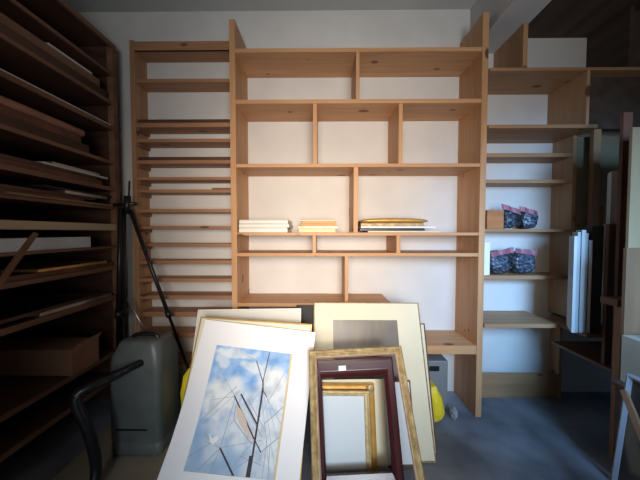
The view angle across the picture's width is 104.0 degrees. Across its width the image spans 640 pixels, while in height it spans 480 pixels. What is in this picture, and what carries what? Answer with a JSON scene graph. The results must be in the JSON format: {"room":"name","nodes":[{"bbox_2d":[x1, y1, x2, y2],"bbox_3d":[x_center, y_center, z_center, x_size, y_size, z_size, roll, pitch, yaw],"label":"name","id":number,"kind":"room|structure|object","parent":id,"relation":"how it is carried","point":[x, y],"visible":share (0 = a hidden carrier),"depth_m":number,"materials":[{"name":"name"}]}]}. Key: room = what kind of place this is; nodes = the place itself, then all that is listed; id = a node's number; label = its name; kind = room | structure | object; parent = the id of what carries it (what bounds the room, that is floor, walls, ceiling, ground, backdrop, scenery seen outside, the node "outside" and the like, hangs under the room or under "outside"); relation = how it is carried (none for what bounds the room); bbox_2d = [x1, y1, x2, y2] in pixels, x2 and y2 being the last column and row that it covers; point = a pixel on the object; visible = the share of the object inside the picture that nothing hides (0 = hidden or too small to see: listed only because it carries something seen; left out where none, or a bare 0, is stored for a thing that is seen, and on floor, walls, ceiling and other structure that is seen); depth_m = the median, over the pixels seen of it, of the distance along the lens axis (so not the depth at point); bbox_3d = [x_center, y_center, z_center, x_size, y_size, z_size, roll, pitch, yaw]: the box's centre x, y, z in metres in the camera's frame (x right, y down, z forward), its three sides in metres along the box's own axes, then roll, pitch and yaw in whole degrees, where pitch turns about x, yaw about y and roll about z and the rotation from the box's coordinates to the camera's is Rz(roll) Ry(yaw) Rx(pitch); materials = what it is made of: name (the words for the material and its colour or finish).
{"room":"picture framing workshop","nodes":[
{"label":"picture framing workshop","id":0,"kind":"room"},
{"bbox_2d":[65,0,475,11],"bbox_3d":[0.273,-1.911,-0.328,5.650,0.100,5.070,0,2,0],"label":"ceiling","id":1,"kind":"structure","parent":0,"point":[78,5],"depth_m":2.06,"materials":[{"name":"paint"}]},
{"bbox_2d":[0,390,612,479],"bbox_3d":[0.273,1.458,-0.222,5.650,0.100,5.070,0,2,0],"label":"floor","id":2,"kind":"structure","parent":0,"point":[566,437],"depth_m":1.67,"materials":[{"name":"blue concrete"}]},
{"bbox_2d":[0,0,119,462],"bbox_3d":[-2.037,-0.094,1.466,0.780,2.896,1.200,0,2,0],"label":"storage rack","id":3,"kind":"object","parent":2,"relation":"on","point":[29,405],"visible":0.68,"depth_m":1.77,"materials":[{"name":"brown wood"}]},
{"bbox_2d":[0,232,38,287],"bbox_3d":[-1.509,0.093,1.245,0.032,0.270,0.361,-1,2,-27],"label":"batten","id":4,"kind":"object","parent":3,"relation":"attached to","point":[7,271],"visible":1,"depth_m":1.24,"materials":[{"name":"brown wood"}]},
{"bbox_2d":[0,104,88,152],"bbox_3d":[-1.910,-0.657,1.397,0.500,0.101,0.800,0,2,0],"label":"picture frame","id":5,"kind":"object","parent":3,"relation":"on","point":[6,120],"depth_m":1.48,"materials":[{"name":"brown wood"}]},
{"bbox_2d":[0,95,84,136],"bbox_3d":[-1.682,-0.736,1.372,0.059,0.052,0.761,0,2,2],"label":"wooden rod","id":6,"kind":"object","parent":5,"relation":"on","point":[4,101],"visible":0.84,"depth_m":1.47,"materials":[{"name":"brown wood"}]},
{"bbox_2d":[0,237,90,252],"bbox_3d":[-1.918,0.027,1.393,0.500,0.075,0.850,0,2,0],"label":"panel","id":7,"kind":"object","parent":3,"relation":"on","point":[7,244],"visible":0.74,"depth_m":1.53,"materials":[{"name":"white"}]},
{"bbox_2d":[0,332,101,375],"bbox_3d":[-1.992,0.796,1.770,0.705,0.204,0.234,0,2,0],"label":"carton","id":8,"kind":"object","parent":3,"relation":"on","point":[19,356],"visible":1,"depth_m":1.66,"materials":[{"name":"brown cardboard"}]},
{"bbox_2d":[0,12,106,97],"bbox_3d":[-1.908,-1.146,1.611,0.500,0.126,0.660,0,2,0],"label":"picture frame","id":9,"kind":"object","parent":3,"relation":"on","point":[4,29],"depth_m":1.53,"materials":[{"name":"brown wood"}]},
{"bbox_2d":[0,153,107,184],"bbox_3d":[-1.909,-0.445,1.478,0.500,0.081,0.950,0,2,0],"label":"picture frame","id":10,"kind":"object","parent":3,"relation":"on","point":[2,160],"depth_m":1.56,"materials":[{"name":"brown wood"}]},
{"bbox_2d":[0,373,108,454],"bbox_3d":[-2.011,1.128,1.504,0.703,0.030,1.110,0,2,0],"label":"shelf","id":11,"kind":"object","parent":3,"relation":"attached to","point":[19,429],"depth_m":1.58,"materials":[{"name":"brown wood"}]},
{"bbox_2d":[6,246,102,252],"bbox_3d":[-2.011,0.072,1.471,0.703,0.018,1.110,0,2,0],"label":"shelf","id":12,"kind":"object","parent":3,"relation":"attached to","point":[92,247],"depth_m":1.61,"materials":[{"name":"brown wood"}]},
{"bbox_2d":[0,169,108,191],"bbox_3d":[-2.011,-0.387,1.456,0.703,0.030,1.110,0,2,0],"label":"shelf","id":13,"kind":"object","parent":3,"relation":"attached to","point":[7,176],"depth_m":1.61,"materials":[{"name":"brown wood"}]},
{"bbox_2d":[0,198,109,209],"bbox_3d":[-2.011,-0.234,1.461,0.703,0.020,1.110,0,2,0],"label":"shelf","id":14,"kind":"object","parent":3,"relation":"attached to","point":[10,203],"depth_m":1.68,"materials":[{"name":"brown wood"}]},
{"bbox_2d":[0,0,109,75],"bbox_3d":[-2.011,-1.291,1.428,0.703,0.022,1.110,0,2,0],"label":"shelf","id":15,"kind":"object","parent":3,"relation":"attached to","point":[12,9],"depth_m":1.56,"materials":[{"name":"brown wood"}]},
{"bbox_2d":[0,68,110,124],"bbox_3d":[-1.907,-0.892,1.484,0.500,0.012,0.990,0,2,0],"label":"board","id":16,"kind":"object","parent":3,"relation":"on","point":[0,68],"visible":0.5,"depth_m":1.55,"materials":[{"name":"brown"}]},
{"bbox_2d":[0,184,110,202],"bbox_3d":[-1.909,-0.290,1.498,0.500,0.087,0.980,0,2,0],"label":"picture frame","id":17,"kind":"object","parent":3,"relation":"on","point":[85,198],"depth_m":1.58,"materials":[{"name":"brown wood"}]},
{"bbox_2d":[0,38,110,104],"bbox_3d":[-2.011,-1.065,1.435,0.703,0.024,1.110,0,2,0],"label":"shelf","id":18,"kind":"object","parent":3,"relation":"attached to","point":[15,59],"depth_m":1.61,"materials":[{"name":"brown wood"}]},
{"bbox_2d":[0,293,111,324],"bbox_3d":[-1.908,0.431,1.611,0.500,0.043,0.760,0,2,0],"label":"picture frame","id":19,"kind":"object","parent":3,"relation":"on","point":[11,309],"depth_m":1.65,"materials":[{"name":"brown wood"}]},
{"bbox_2d":[0,129,111,164],"bbox_3d":[-2.011,-0.595,1.450,0.703,0.025,1.110,0,2,0],"label":"shelf","id":20,"kind":"object","parent":3,"relation":"attached to","point":[18,143],"depth_m":1.66,"materials":[{"name":"brown wood"}]},
{"bbox_2d":[0,76,111,130],"bbox_3d":[-2.011,-0.869,1.441,0.703,0.030,1.110,0,2,0],"label":"shelf","id":21,"kind":"object","parent":3,"relation":"attached to","point":[13,88],"depth_m":1.60,"materials":[{"name":"brown wood"}]},
{"bbox_2d":[0,261,112,282],"bbox_3d":[-1.909,0.196,1.514,0.500,0.045,0.980,0,2,0],"label":"picture frame","id":22,"kind":"object","parent":3,"relation":"on","point":[36,266],"depth_m":1.65,"materials":[{"name":"brown wood"}]},
{"bbox_2d":[0,349,115,415],"bbox_3d":[-2.011,0.923,1.497,0.703,0.030,1.110,0,2,0],"label":"shelf","id":23,"kind":"object","parent":3,"relation":"attached to","point":[17,393],"depth_m":1.55,"materials":[{"name":"brown wood"}]},
{"bbox_2d":[0,294,115,328],"bbox_3d":[-2.011,0.475,1.483,0.703,0.035,1.110,0,2,0],"label":"shelf","id":24,"kind":"object","parent":3,"relation":"attached to","point":[26,322],"depth_m":1.52,"materials":[{"name":"brown wood"}]},
{"bbox_2d":[3,191,113,206],"bbox_3d":[-1.641,-0.259,1.657,0.027,0.014,0.700,0,2,0],"label":"shelf","id":25,"kind":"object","parent":3,"relation":"on","point":[4,192],"depth_m":1.53,"materials":[{"name":"brown wood"}]},
{"bbox_2d":[52,426,169,479],"bbox_3d":[-1.167,1.346,1.583,0.680,0.010,0.580,0,2,0],"label":"cardboard sheet","id":26,"kind":"object","parent":2,"relation":"on","point":[114,467],"visible":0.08,"depth_m":1.48,"materials":[{"name":"beige cardboard"}]},
{"bbox_2d":[69,331,179,479],"bbox_3d":[-1.145,0.970,1.514,0.322,0.742,0.516,0,2,0],"label":"canister","id":27,"kind":"object","parent":26,"relation":"on","point":[143,376],"visible":0.99,"depth_m":1.54,"materials":[{"name":"grey plastic"}]},
{"bbox_2d":[116,429,146,430],"bbox_3d":[-1.160,1.169,1.539,0.192,0.011,0.007,0,2,0],"label":"vent","id":28,"kind":"object","parent":27,"relation":"attached to","point":[116,429],"depth_m":1.54,"materials":[{"name":"black plastic"}]},
{"bbox_2d":[180,368,189,406],"bbox_3d":[-0.894,1.083,1.726,0.118,0.426,0.094,0,2,0],"label":"plastic sack","id":29,"kind":"object","parent":26,"relation":"on","point":[185,376],"visible":0.21,"depth_m":1.68,"materials":[{"name":"yellow plastic"}]},
{"bbox_2d":[113,181,189,369],"bbox_3d":[-1.245,0.439,1.926,0.722,1.789,0.117,0,2,0],"label":"tripod","id":30,"kind":"object","parent":2,"relation":"on","point":[120,312],"visible":0.76,"depth_m":1.93,"materials":[{"name":"black plastic"}]},
{"bbox_2d":[129,40,231,364],"bbox_3d":[-1.090,-0.128,2.101,0.851,2.924,0.148,0,2,0],"label":"bookcase","id":31,"kind":"object","parent":2,"relation":"on","point":[141,53],"visible":0.59,"depth_m":2.04,"materials":[{"name":"brown wood"}]},
{"bbox_2d":[138,119,229,122],"bbox_3d":[-1.087,-0.958,2.066,0.764,0.029,0.110,0,2,0],"label":"board","id":32,"kind":"object","parent":31,"relation":"on","point":[141,120],"visible":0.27,"depth_m":2.01,"materials":[{"name":"brown wood"}]},
{"bbox_2d":[139,157,229,159],"bbox_3d":[-1.087,-0.660,2.075,0.764,0.027,0.110,0,2,0],"label":"board","id":33,"kind":"object","parent":31,"relation":"on","point":[140,158],"visible":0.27,"depth_m":2.02,"materials":[{"name":"brown wood"}]},
{"bbox_2d":[212,188,230,189],"bbox_3d":[-0.787,-0.417,2.070,0.175,0.013,0.090,0,2,0],"label":"board","id":34,"kind":"object","parent":31,"relation":"on","point":[212,188],"visible":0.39,"depth_m":2.02,"materials":[{"name":"brown wood"}]},
{"bbox_2d":[157,320,314,479],"bbox_3d":[-0.417,0.927,1.334,0.757,0.851,0.443,0,2,3],"label":"picture","id":35,"kind":"object","parent":2,"relation":"on","point":[243,413],"visible":0.99,"depth_m":1.38,"materials":[{"name":"white mat board"},{"name":"printed paper"},{"name":"gold painted wood"}]},
{"bbox_2d":[184,345,290,479],"bbox_3d":[-0.422,0.922,1.375,0.540,0.594,0.285,0,2,0],"label":"print","id":36,"kind":"object","parent":35,"relation":"attached to","point":[239,426],"depth_m":1.37,"materials":[{"name":"blue paper"}]},
{"bbox_2d":[192,308,300,355],"bbox_3d":[-0.484,0.913,1.612,0.728,0.871,0.312,0,2,0],"label":"picture frame","id":37,"kind":"object","parent":2,"relation":"on","point":[289,315],"visible":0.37,"depth_m":1.73,"materials":[{"name":"white cardboard"}]},
{"bbox_2d":[181,317,311,479],"bbox_3d":[-0.432,0.923,1.438,0.754,0.863,0.333,0,2,2],"label":"picture frame","id":38,"kind":"object","parent":2,"relation":"on","point":[293,326],"visible":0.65,"depth_m":1.56,"materials":[{"name":"brown wood"}]},
{"bbox_2d":[296,305,313,442],"bbox_3d":[0.170,0.913,1.754,0.689,0.860,0.227,0,2,0],"label":"board","id":39,"kind":"object","parent":2,"relation":"on","point":[307,311],"visible":0.14,"depth_m":1.82,"materials":[{"name":"black"}]},
{"bbox_2d":[318,390,371,479],"bbox_3d":[0.128,1.119,1.421,0.318,0.471,0.137,0,2,1],"label":"picture frame","id":40,"kind":"object","parent":2,"relation":"on","point":[346,412],"visible":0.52,"depth_m":1.43,"materials":[{"name":"white paper"}]},
{"bbox_2d":[322,383,377,470],"bbox_3d":[0.146,1.113,1.466,0.367,0.482,0.147,0,2,0],"label":"picture frame","id":41,"kind":"object","parent":2,"relation":"on","point":[326,386],"visible":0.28,"depth_m":1.49,"materials":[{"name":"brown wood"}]},
{"bbox_2d":[322,379,387,469],"bbox_3d":[0.194,1.105,1.505,0.413,0.492,0.102,0,2,0],"label":"sheet","id":42,"kind":"object","parent":2,"relation":"on","point":[381,438],"visible":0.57,"depth_m":1.51,"materials":[{"name":"white paper"}]},
{"bbox_2d":[229,12,488,416],"bbox_3d":[0.280,-0.155,2.008,1.883,2.984,0.308,0,2,0],"label":"bookcase","id":43,"kind":"object","parent":2,"relation":"on","point":[468,62],"visible":0.87,"depth_m":1.91,"materials":[{"name":"brown wood"}]},
{"bbox_2d":[239,220,292,231],"bbox_3d":[-0.422,-0.109,2.014,0.378,0.095,0.255,0,2,0],"label":"books","id":44,"kind":"object","parent":43,"relation":"on","point":[240,225],"depth_m":1.89,"materials":[{"name":"white paper"}]},
{"bbox_2d":[298,220,337,231],"bbox_3d":[-0.014,-0.109,2.000,0.302,0.096,0.235,0,2,0],"label":"picture frame","id":45,"kind":"object","parent":43,"relation":"on","point":[300,229],"depth_m":1.88,"materials":[{"name":"brown wood"}]},
{"bbox_2d":[358,218,439,231],"bbox_3d":[0.602,-0.116,2.005,0.600,0.109,0.255,0,2,0],"label":"picture frame","id":46,"kind":"object","parent":43,"relation":"on","point":[377,220],"depth_m":1.88,"materials":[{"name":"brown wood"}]},
{"bbox_2d":[317,356,403,479],"bbox_3d":[0.211,1.008,1.344,0.455,0.697,0.177,0,2,0],"label":"picture frame","id":47,"kind":"object","parent":2,"relation":"on","point":[369,366],"visible":1,"depth_m":1.36,"materials":[{"name":"red paint"}]},
{"bbox_2d":[309,346,424,479],"bbox_3d":[0.215,0.979,1.214,0.552,0.765,0.411,0,2,-1],"label":"picture frame","id":48,"kind":"object","parent":2,"relation":"on","point":[314,355],"visible":1,"depth_m":1.29,"materials":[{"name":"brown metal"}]},
{"bbox_2d":[314,302,436,462],"bbox_3d":[0.330,0.901,1.669,0.754,0.893,0.341,0,2,1],"label":"picture frame","id":49,"kind":"object","parent":2,"relation":"on","point":[337,325],"visible":0.54,"depth_m":1.74,"materials":[{"name":"beige cardboard"}]},
{"bbox_2d":[333,320,398,379],"bbox_3d":[0.318,0.854,1.685,0.464,0.610,0.004,0,-18,1],"label":"print","id":50,"kind":"object","parent":49,"relation":"attached to","point":[346,333],"depth_m":1.74},
{"bbox_2d":[383,380,412,466],"bbox_3d":[0.420,1.115,1.528,0.315,0.473,0.108,0,2,0],"label":"picture frame","id":51,"kind":"object","parent":2,"relation":"on","point":[405,446],"visible":0.15,"depth_m":1.52,"materials":[{"name":"white"}]},
{"bbox_2d":[421,323,437,454],"bbox_3d":[0.393,0.968,1.689,0.709,0.755,0.259,0,2,1],"label":"picture frame","id":52,"kind":"object","parent":2,"relation":"on","point":[422,324],"visible":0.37,"depth_m":1.69,"materials":[{"name":"brown wood"}]},
{"bbox_2d":[430,380,444,422],"bbox_3d":[0.840,1.191,1.850,0.131,0.271,0.162,0,2,0],"label":"plastic sack","id":53,"kind":"object","parent":2,"relation":"on","point":[438,407],"visible":0.48,"depth_m":1.78,"materials":[{"name":"yellow plastic"}]},
{"bbox_2d":[428,354,447,409],"bbox_3d":[0.886,1.139,2.042,0.234,0.393,0.175,0,2,0],"label":"metal box","id":54,"kind":"object","parent":2,"relation":"on","point":[438,365],"visible":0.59,"depth_m":1.96,"materials":[{"name":"grey metal"}]},
{"bbox_2d":[449,406,457,420],"bbox_3d":[1.003,1.293,1.874,0.056,0.096,0.069,0,2,0],"label":"wrap","id":55,"kind":"object","parent":2,"relation":"on","point":[453,412],"visible":1,"depth_m":1.86,"materials":[{"name":"grey"}]},
{"bbox_2d":[481,6,639,397],"bbox_3d":[2.086,-0.176,1.986,1.722,3.028,0.318,0,2,0],"label":"bookcase","id":56,"kind":"object","parent":2,"relation":"on","point":[581,100],"visible":0.69,"depth_m":1.97,"materials":[{"name":"brown wood"}]},
{"bbox_2d":[484,242,489,274],"bbox_3d":[1.292,0.146,2.064,0.128,0.265,0.140,0,2,0],"label":"book","id":57,"kind":"object","parent":56,"relation":"on","point":[487,244],"visible":0.21,"depth_m":1.99,"materials":[{"name":"white paper"}]},
{"bbox_2d":[485,210,503,228],"bbox_3d":[1.393,-0.165,2.044,0.130,0.150,0.120,0,2,0],"label":"wooden block","id":58,"kind":"object","parent":56,"relation":"on","point":[494,219],"visible":0.7,"depth_m":1.98,"materials":[{"name":"orange wood"}]},
{"bbox_2d":[490,247,513,273],"bbox_3d":[1.457,0.166,2.062,0.185,0.223,0.133,0,2,0],"label":"plastic bag","id":59,"kind":"object","parent":56,"relation":"on","point":[499,260],"visible":0.81,"depth_m":2.01,"materials":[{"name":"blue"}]},
{"bbox_2d":[501,204,520,228],"bbox_3d":[1.528,-0.192,2.051,0.156,0.201,0.135,0,2,0],"label":"plastic bag","id":60,"kind":"object","parent":56,"relation":"on","point":[510,216],"visible":0.66,"depth_m":1.99,"materials":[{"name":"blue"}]},
{"bbox_2d":[508,248,536,272],"bbox_3d":[1.666,0.170,2.072,0.193,0.215,0.133,0,2,0],"label":"plastic bag","id":61,"kind":"object","parent":56,"relation":"on","point":[521,260],"visible":0.97,"depth_m":2.02,"materials":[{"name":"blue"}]},
{"bbox_2d":[516,206,537,228],"bbox_3d":[1.686,-0.183,2.061,0.170,0.182,0.134,0,2,0],"label":"plastic bag","id":62,"kind":"object","parent":56,"relation":"on","point":[528,219],"visible":0.97,"depth_m":2.01,"materials":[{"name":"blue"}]},
{"bbox_2d":[544,296,621,461],"bbox_3d":[2.341,0.843,1.730,1.208,1.006,0.524,0,2,0],"label":"shelving","id":63,"kind":"object","parent":2,"relation":"on","point":[590,351],"visible":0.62,"depth_m":1.55,"materials":[{"name":"brown wood"}]},
{"bbox_2d":[566,236,577,332],"bbox_3d":[1.762,0.299,1.749,0.016,0.655,0.170,1,2,36],"label":"panel","id":64,"kind":"object","parent":63,"relation":"on","point":[573,240],"visible":1,"depth_m":1.71,"materials":[{"name":"grey"}]},
{"bbox_2d":[572,232,580,332],"bbox_3d":[1.787,0.285,1.752,0.015,0.682,0.170,1,2,36],"label":"panel","id":65,"kind":"object","parent":63,"relation":"on","point":[578,234],"visible":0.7,"depth_m":1.68,"materials":[{"name":"grey"}]},
{"bbox_2d":[576,230,585,332],"bbox_3d":[1.813,0.279,1.747,0.020,0.695,0.170,1,2,37],"label":"panel","id":66,"kind":"object","parent":63,"relation":"on","point":[583,232],"visible":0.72,"depth_m":1.68,"materials":[{"name":"grey"}]},
{"bbox_2d":[583,233,588,332],"bbox_3d":[1.840,0.288,1.752,0.012,0.675,0.170,1,2,37],"label":"panel","id":67,"kind":"object","parent":63,"relation":"on","point":[587,234],"visible":0.44,"depth_m":1.68,"materials":[{"name":"grey"}]},
{"bbox_2d":[585,240,592,332],"bbox_3d":[1.862,0.312,1.749,0.016,0.628,0.170,1,2,36],"label":"panel","id":68,"kind":"object","parent":63,"relation":"on","point":[590,242],"visible":0.49,"depth_m":1.68,"materials":[{"name":"grey"}]},
{"bbox_2d":[585,226,603,332],"bbox_3d":[1.924,0.264,1.767,0.055,0.722,0.200,1,2,36],"label":"portfolio","id":69,"kind":"object","parent":63,"relation":"on","point":[596,233],"visible":0.73,"depth_m":1.69,"materials":[{"name":"black"}]},
{"bbox_2d":[587,129,601,225],"bbox_3d":[2.098,-0.109,1.924,0.055,1.459,0.030,0,2,0],"label":"timber post","id":70,"kind":"object","parent":63,"relation":"on","point":[595,134],"visible":0.54,"depth_m":1.90,"materials":[{"name":"brown wood"}]},
{"bbox_2d":[599,205,605,225],"bbox_3d":[2.189,0.175,1.947,0.022,0.889,0.030,0,2,0],"label":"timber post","id":71,"kind":"object","parent":63,"relation":"on","point":[602,208],"visible":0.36,"depth_m":1.93,"materials":[{"name":"brown wood"}]},
{"bbox_2d":[601,224,605,324],"bbox_3d":[2.097,0.253,1.844,0.020,0.740,0.050,1,2,38],"label":"canvas","id":72,"kind":"object","parent":63,"relation":"on","point":[604,225],"visible":0.36,"depth_m":1.83,"materials":[{"name":"grey"}]},
{"bbox_2d":[601,224,615,364],"bbox_3d":[2.034,0.357,1.624,0.361,0.920,0.020,0,2,0],"label":"board","id":73,"kind":"object","parent":63,"relation":"on","point":[610,238],"visible":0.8,"depth_m":1.62,"materials":[{"name":"brown wood"}]},
{"bbox_2d":[602,170,617,318],"bbox_3d":[2.014,0.080,1.736,0.030,1.094,0.100,1,2,39],"label":"canvas","id":74,"kind":"object","parent":63,"relation":"on","point":[612,179],"visible":0.37,"depth_m":1.69,"materials":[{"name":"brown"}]},
{"bbox_2d":[611,112,632,367],"bbox_3d":[1.889,0.017,1.565,0.055,1.602,0.020,0,2,0],"label":"board","id":75,"kind":"object","parent":63,"relation":"on","point":[626,118],"visible":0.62,"depth_m":1.55,"materials":[{"name":"brown wood"}]},
{"bbox_2d":[611,380,624,465],"bbox_3d":[2.011,1.069,1.299,0.800,0.581,0.185,0,2,0],"label":"table","id":76,"kind":"object","parent":2,"relation":"on","point":[619,385],"visible":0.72,"depth_m":1.37,"materials":[{"name":"brown wood"}]},
{"bbox_2d":[620,335,639,381],"bbox_3d":[1.934,0.627,1.323,0.555,0.298,0.100,0,2,0],"label":"carton","id":77,"kind":"object","parent":76,"relation":"on","point":[630,349],"visible":0.93,"depth_m":1.34,"materials":[{"name":"beige cardboard"}]},
{"bbox_2d":[610,373,639,479],"bbox_3d":[1.429,1.004,0.953,0.112,0.732,0.480,0,2,-4],"label":"picture frame","id":78,"kind":"object","parent":2,"relation":"on","point":[626,461],"visible":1,"depth_m":1.16,"materials":[{"name":"grey wood"}]},
{"bbox_2d":[619,248,639,379],"bbox_3d":[2.046,0.700,1.393,0.732,1.313,0.017,0,2,0],"label":"board","id":79,"kind":"object","parent":2,"relation":"on","point":[630,304],"visible":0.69,"depth_m":1.38,"materials":[{"name":"beige wood"}]},
{"bbox_2d":[620,390,639,440],"bbox_3d":[1.171,1.038,0.775,0.028,0.672,0.942,1,2,31],"label":"batten","id":80,"kind":"object","parent":2,"relation":"on","point":[625,394],"visible":1,"depth_m":1.09,"materials":[{"name":"brown wood"}]},
{"bbox_2d":[625,127,639,247],"bbox_3d":[2.111,0.369,1.401,0.802,1.974,0.015,0,2,0],"label":"plywood sheet","id":81,"kind":"object","parent":2,"relation":"on","point":[632,240],"visible":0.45,"depth_m":1.38,"materials":[{"name":"beige wood"}]},
{"bbox_2d":[78,9,619,391],"bbox_3d":[0.294,-0.304,2.209,5.650,3.270,0.100,0,2,0],"label":"wall","id":82,"kind":"structure","parent":0,"point":[429,282],"depth_m":2.15,"materials":[{"name":"white paint"}]},
{"bbox_2d":[470,0,550,53],"bbox_3d":[1.364,-1.678,-0.330,0.247,0.365,4.870,0,2,0],"label":"beam","id":83,"kind":"structure","parent":82,"relation":"attached to","point":[506,17],"depth_m":1.80,"materials":[{"name":"paint"}]},
{"bbox_2d":[528,0,639,37],"bbox_3d":[2.243,-1.640,-0.336,1.510,0.040,4.870,0,2,0],"label":"ceiling","id":84,"kind":"structure","parent":82,"relation":"attached to","point":[559,18],"depth_m":1.90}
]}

